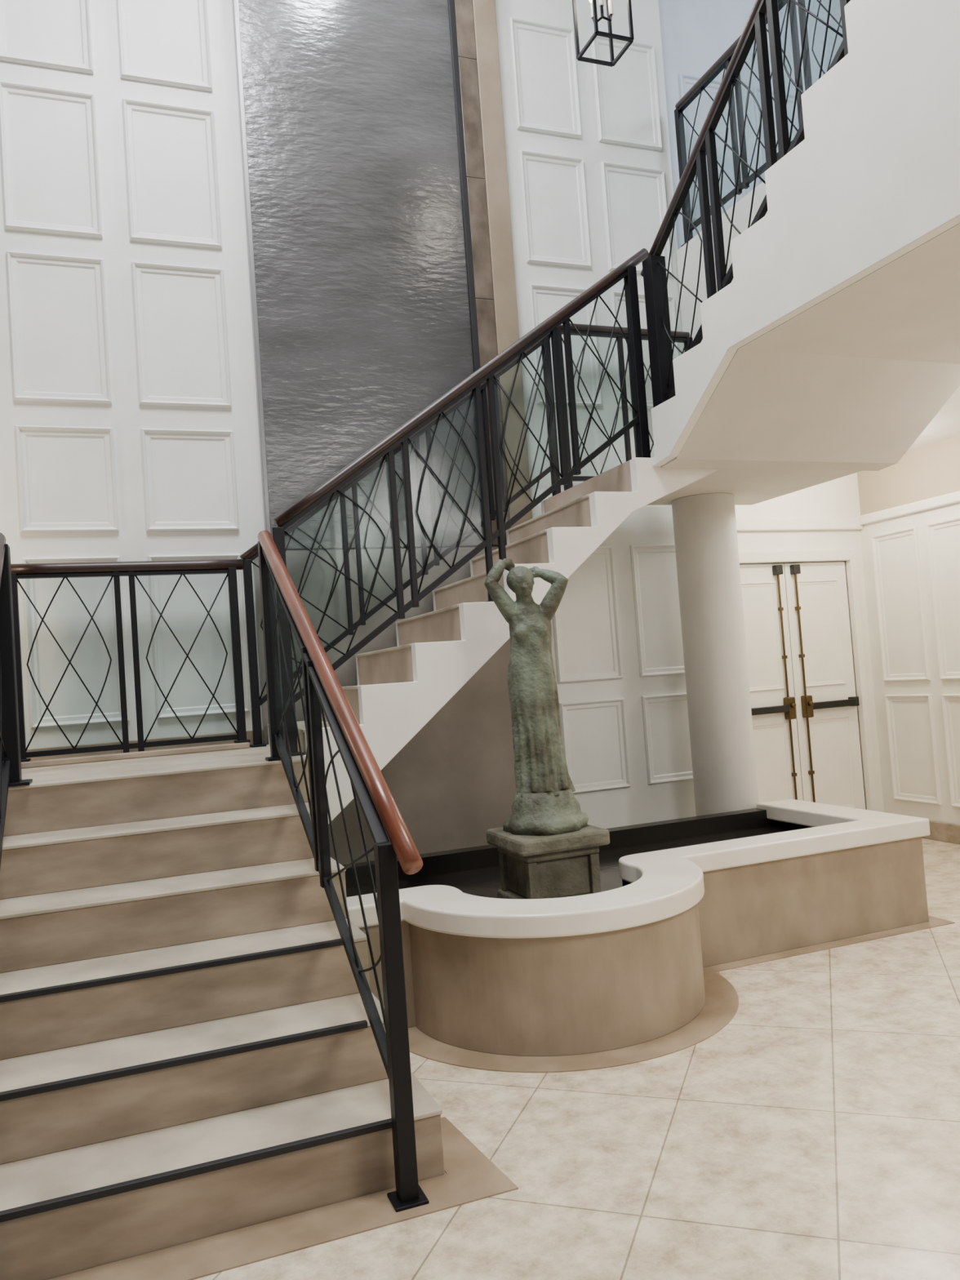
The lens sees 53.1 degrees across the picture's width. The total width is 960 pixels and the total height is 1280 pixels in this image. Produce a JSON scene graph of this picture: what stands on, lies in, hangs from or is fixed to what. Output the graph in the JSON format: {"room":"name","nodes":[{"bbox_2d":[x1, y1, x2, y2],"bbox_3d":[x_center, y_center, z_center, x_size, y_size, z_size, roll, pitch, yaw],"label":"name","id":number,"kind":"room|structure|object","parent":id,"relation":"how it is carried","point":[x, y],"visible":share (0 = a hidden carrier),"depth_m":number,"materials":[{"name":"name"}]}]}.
{"room":"lobby with staircase","nodes":[
{"label":"lobby with staircase","id":0,"kind":"room"},
{"bbox_2d":[0,0,696,865],"bbox_3d":[-1.901,-1.618,5.071,6.950,6.600,0.220,-3,-2,-21],"label":"wall","id":1,"kind":"structure","parent":0,"point":[129,425],"depth_m":5.34,"materials":[{"name":"white paint"}]},
{"bbox_2d":[26,729,263,760],"bbox_3d":[-3.066,0.625,4.420,4.080,0.080,0.035,-3,-2,-21],"label":"baseboard","id":2,"kind":"structure","parent":1,"relation":"attached to","point":[249,733],"depth_m":4.91,"materials":[{"name":"stone"}]},
{"bbox_2d":[453,0,532,546],"bbox_3d":[0.036,-2.769,5.800,0.268,4.420,0.065,-3,-2,-21],"label":"marble pilaster","id":3,"kind":"object","parent":1,"relation":"attached to","point":[482,104],"visible":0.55,"depth_m":5.76,"materials":[{"name":"beige stone"}]},
{"bbox_2d":[194,838,959,1279],"bbox_3d":[0.532,1.467,2.322,9.200,0.100,9.000,-3,-2,-21],"label":"floor","id":4,"kind":"structure","parent":0,"point":[815,1135],"depth_m":2.69,"materials":[{"name":"beige tile"}]},
{"bbox_2d":[3,742,310,836],"bbox_3d":[-1.529,1.078,4.257,1.383,1.110,1.294,-3,-2,-21],"label":"landing","id":5,"kind":"object","parent":4,"relation":"on","point":[70,793],"depth_m":3.77,"materials":[{"name":"stone"}]},
{"bbox_2d":[10,559,250,762],"bbox_3d":[-1.728,0.081,4.779,1.122,0.947,0.076,-3,-2,-21],"label":"landing railing","id":6,"kind":"object","parent":5,"relation":"on","point":[115,570],"visible":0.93,"depth_m":4.76,"materials":[{"name":"black metal"}]},
{"bbox_2d":[266,457,860,824],"bbox_3d":[0.522,-0.026,5.160,3.193,1.664,1.120,-3,-2,-21],"label":"flight","id":7,"kind":"object","parent":5,"relation":"on","point":[400,688],"visible":0.77,"depth_m":4.61,"materials":[{"name":"white paint"}]},
{"bbox_2d":[240,333,560,747],"bbox_3d":[-0.371,-0.657,5.354,1.921,2.334,0.076,-3,-2,-21],"label":"stair railing","id":8,"kind":"object","parent":7,"relation":"attached to","point":[251,554],"visible":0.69,"depth_m":5.36,"materials":[{"name":"black metal"}]},
{"bbox_2d":[271,248,650,755],"bbox_3d":[0.003,-0.752,4.517,2.015,2.406,0.090,-3,-2,-21],"label":"stair railing","id":9,"kind":"object","parent":7,"relation":"on","point":[627,270],"visible":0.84,"depth_m":4.52,"materials":[{"name":"black metal"}]},
{"bbox_2d":[557,323,693,490],"bbox_3d":[0.922,-1.394,5.894,0.996,1.063,0.076,-3,-2,-21],"label":"landing railing","id":10,"kind":"object","parent":7,"relation":"on","point":[596,331],"visible":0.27,"depth_m":5.85,"materials":[{"name":"black metal"}]},
{"bbox_2d":[651,0,959,471],"bbox_3d":[1.998,-1.885,3.581,1.420,1.815,3.099,-3,-2,-21],"label":"flight","id":11,"kind":"object","parent":7,"relation":"on","point":[833,341],"visible":1,"depth_m":3.77,"materials":[{"name":"white paint"}]},
{"bbox_2d":[640,0,850,407],"bbox_3d":[1.254,-2.270,3.815,0.153,2.604,2.451,-3,-2,-21],"label":"stair railing","id":12,"kind":"object","parent":11,"relation":"on","point":[653,272],"visible":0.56,"depth_m":4.33,"materials":[{"name":"black metal"}]},
{"bbox_2d":[0,802,444,1279],"bbox_3d":[-0.992,1.099,3.042,1.353,0.900,1.357,-3,-2,-21],"label":"flight","id":13,"kind":"object","parent":4,"relation":"on","point":[189,1051],"visible":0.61,"depth_m":2.80,"materials":[{"name":"stone"}]},
{"bbox_2d":[0,532,32,867],"bbox_3d":[-1.486,0.562,2.881,0.153,2.029,1.628,-3,-2,-21],"label":"stair railing","id":14,"kind":"object","parent":13,"relation":"attached to","point":[11,775],"visible":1,"depth_m":3.55,"materials":[{"name":"black metal"}]},
{"bbox_2d":[257,530,429,1212],"bbox_3d":[-0.526,0.510,3.211,0.116,2.023,1.640,-3,-2,-23],"label":"stair railing","id":15,"kind":"object","parent":13,"relation":"attached to","point":[323,693],"visible":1,"depth_m":2.88,"materials":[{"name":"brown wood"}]},
{"bbox_2d":[47,1116,518,1279],"bbox_3d":[-0.722,1.509,2.491,1.580,0.004,0.490,-3,-2,-21],"label":"trim","id":16,"kind":"structure","parent":4,"relation":"on","point":[470,1176],"depth_m":2.43,"materials":[{"name":"beige stone"}]},
{"bbox_2d":[342,799,929,1056],"bbox_3d":[0.792,1.223,4.415,2.930,0.510,1.670,-3,-2,-21],"label":"fountain","id":17,"kind":"object","parent":4,"relation":"on","point":[620,966],"visible":0.95,"depth_m":3.75,"materials":[{"name":"beige stone"}]},
{"bbox_2d":[486,824,609,898],"bbox_3d":[0.289,0.955,4.054,0.400,0.312,0.400,-3,-2,-21],"label":"pedestal","id":18,"kind":"object","parent":17,"relation":"on","point":[566,864],"visible":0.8,"depth_m":3.92,"materials":[{"name":"stone"}]},
{"bbox_2d":[484,558,588,835],"bbox_3d":[0.239,0.221,4.085,0.338,1.160,0.333,-2,-3,-39],"label":"statue","id":19,"kind":"object","parent":18,"relation":"on","point":[544,803],"visible":1,"depth_m":4.01,"materials":[{"name":"stone"}]},
{"bbox_2d":[408,915,955,1072],"bbox_3d":[1.048,1.455,4.307,3.180,0.004,1.073,-2,-3,-41],"label":"trim","id":20,"kind":"structure","parent":4,"relation":"on","point":[721,1006],"depth_m":3.51,"materials":[{"name":"beige stone"}]},
{"bbox_2d":[671,493,759,816],"bbox_3d":[1.445,0.309,5.838,0.384,2.351,0.384,-3,-2,-21],"label":"column","id":21,"kind":"structure","parent":4,"relation":"on","point":[724,772],"depth_m":5.69,"materials":[{"name":"white paint"}]},
{"bbox_2d":[657,0,843,249],"bbox_3d":[2.171,-3.240,6.803,2.050,3.800,0.176,-3,-2,-21],"label":"wall","id":22,"kind":"structure","parent":0,"point":[695,33],"depth_m":6.56,"materials":[{"name":"white paint"}]},
{"bbox_2d":[734,472,884,812],"bbox_3d":[2.170,0.105,7.049,1.880,2.750,0.190,-3,-2,-21],"label":"wall","id":23,"kind":"structure","parent":0,"point":[838,497],"depth_m":7.17,"materials":[{"name":"white paint"}]},
{"bbox_2d":[739,563,803,802],"bbox_3d":[2.041,0.461,6.875,0.558,2.025,0.130,-3,-2,-21],"label":"door","id":24,"kind":"structure","parent":23,"relation":"in","point":[773,709],"depth_m":6.92,"materials":[{"name":"wood"}]},
{"bbox_2d":[735,517,862,531],"bbox_3d":[2.108,-0.837,6.963,1.660,0.090,0.040,-3,-2,-21],"label":"trim","id":25,"kind":"structure","parent":23,"relation":"attached to","point":[792,523],"depth_m":7.03,"materials":[{"name":"white wood"}]},
{"bbox_2d":[738,549,878,811],"bbox_3d":[2.300,0.409,6.977,1.260,2.120,0.060,-3,-2,-21],"label":"trim","id":26,"kind":"structure","parent":23,"relation":"attached to","point":[849,556],"depth_m":7.16,"materials":[{"name":"white wood"}]},
{"bbox_2d":[783,561,865,809],"bbox_3d":[2.566,0.432,7.077,0.556,2.025,0.130,-3,-2,-21],"label":"door","id":27,"kind":"structure","parent":23,"relation":"in","point":[827,702],"depth_m":7.09,"materials":[{"name":"wood"}]},
{"bbox_2d":[676,182,959,451],"bbox_3d":[2.978,-2.077,4.604,1.900,1.300,4.290,-3,-2,-21],"label":"ceiling","id":28,"kind":"structure","parent":0,"point":[945,424],"depth_m":6.07,"materials":[{"name":"beige plaster"}]},
{"bbox_2d":[674,0,842,247],"bbox_3d":[1.890,-3.121,4.746,0.076,0.943,3.276,-3,-2,-21],"label":"gallery railing","id":29,"kind":"object","parent":28,"relation":"on","point":[722,63],"visible":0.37,"depth_m":5.67,"materials":[{"name":"black metal"}]},
{"bbox_2d":[857,434,959,515],"bbox_3d":[3.940,-1.294,4.684,0.130,0.390,5.650,-3,-2,-21],"label":"wall","id":30,"kind":"structure","parent":0,"point":[931,470],"depth_m":6.79,"materials":[{"name":"beige paint"}]},
{"bbox_2d":[859,502,959,824],"bbox_3d":[4.014,0.078,4.623,0.176,2.360,5.650,-3,-2,-21],"label":"wall","id":31,"kind":"structure","parent":0,"point":[911,562],"depth_m":6.83,"materials":[{"name":"white paint"}]},
{"bbox_2d":[855,490,959,524],"bbox_3d":[3.867,-1.070,4.641,0.060,0.070,5.650,-3,-2,-21],"label":"trim","id":32,"kind":"structure","parent":31,"relation":"attached to","point":[953,497],"depth_m":6.76,"materials":[{"name":"white wood"}]},
{"bbox_2d":[921,820,959,844],"bbox_3d":[4.018,1.193,4.551,0.035,0.130,5.650,-3,-2,-21],"label":"baseboard","id":33,"kind":"structure","parent":31,"relation":"attached to","point":[939,831],"depth_m":6.63,"materials":[{"name":"stone"}]},
{"bbox_3d":[-0.029,-5.207,2.544,9.000,0.100,9.000,-3,-2,-21],"label":"ceiling","id":34,"kind":"structure","parent":0,"visible":0},
{"bbox_2d":[572,0,634,66],"bbox_3d":[0.522,-3.971,4.667,0.205,2.277,0.205,-3,-2,-21],"label":"pendant lantern","id":35,"kind":"object","parent":34,"relation":"hanging from","point":[609,3],"visible":1,"depth_m":4.64,"materials":[{"name":"black metal"}]},
{"bbox_2d":[589,0,593,19],"bbox_3d":[0.545,-3.086,4.664,0.028,0.135,0.028,-3,-2,-21],"label":"candle","id":36,"kind":"object","parent":35,"relation":"on","point":[591,5],"depth_m":4.66,"materials":[{"name":"white wax"}]},
{"bbox_2d":[599,0,604,7],"bbox_3d":[0.576,-3.091,4.583,0.028,0.135,0.028,-3,-2,-21],"label":"candle","id":37,"kind":"object","parent":35,"relation":"on","point":[601,2],"depth_m":4.58,"materials":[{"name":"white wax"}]},
{"bbox_2d":[608,0,613,15],"bbox_3d":[0.630,-3.093,4.651,0.028,0.135,0.028,-3,-2,-21],"label":"candle","id":38,"kind":"object","parent":35,"relation":"on","point":[610,2],"depth_m":4.64,"materials":[{"name":"white wax"}]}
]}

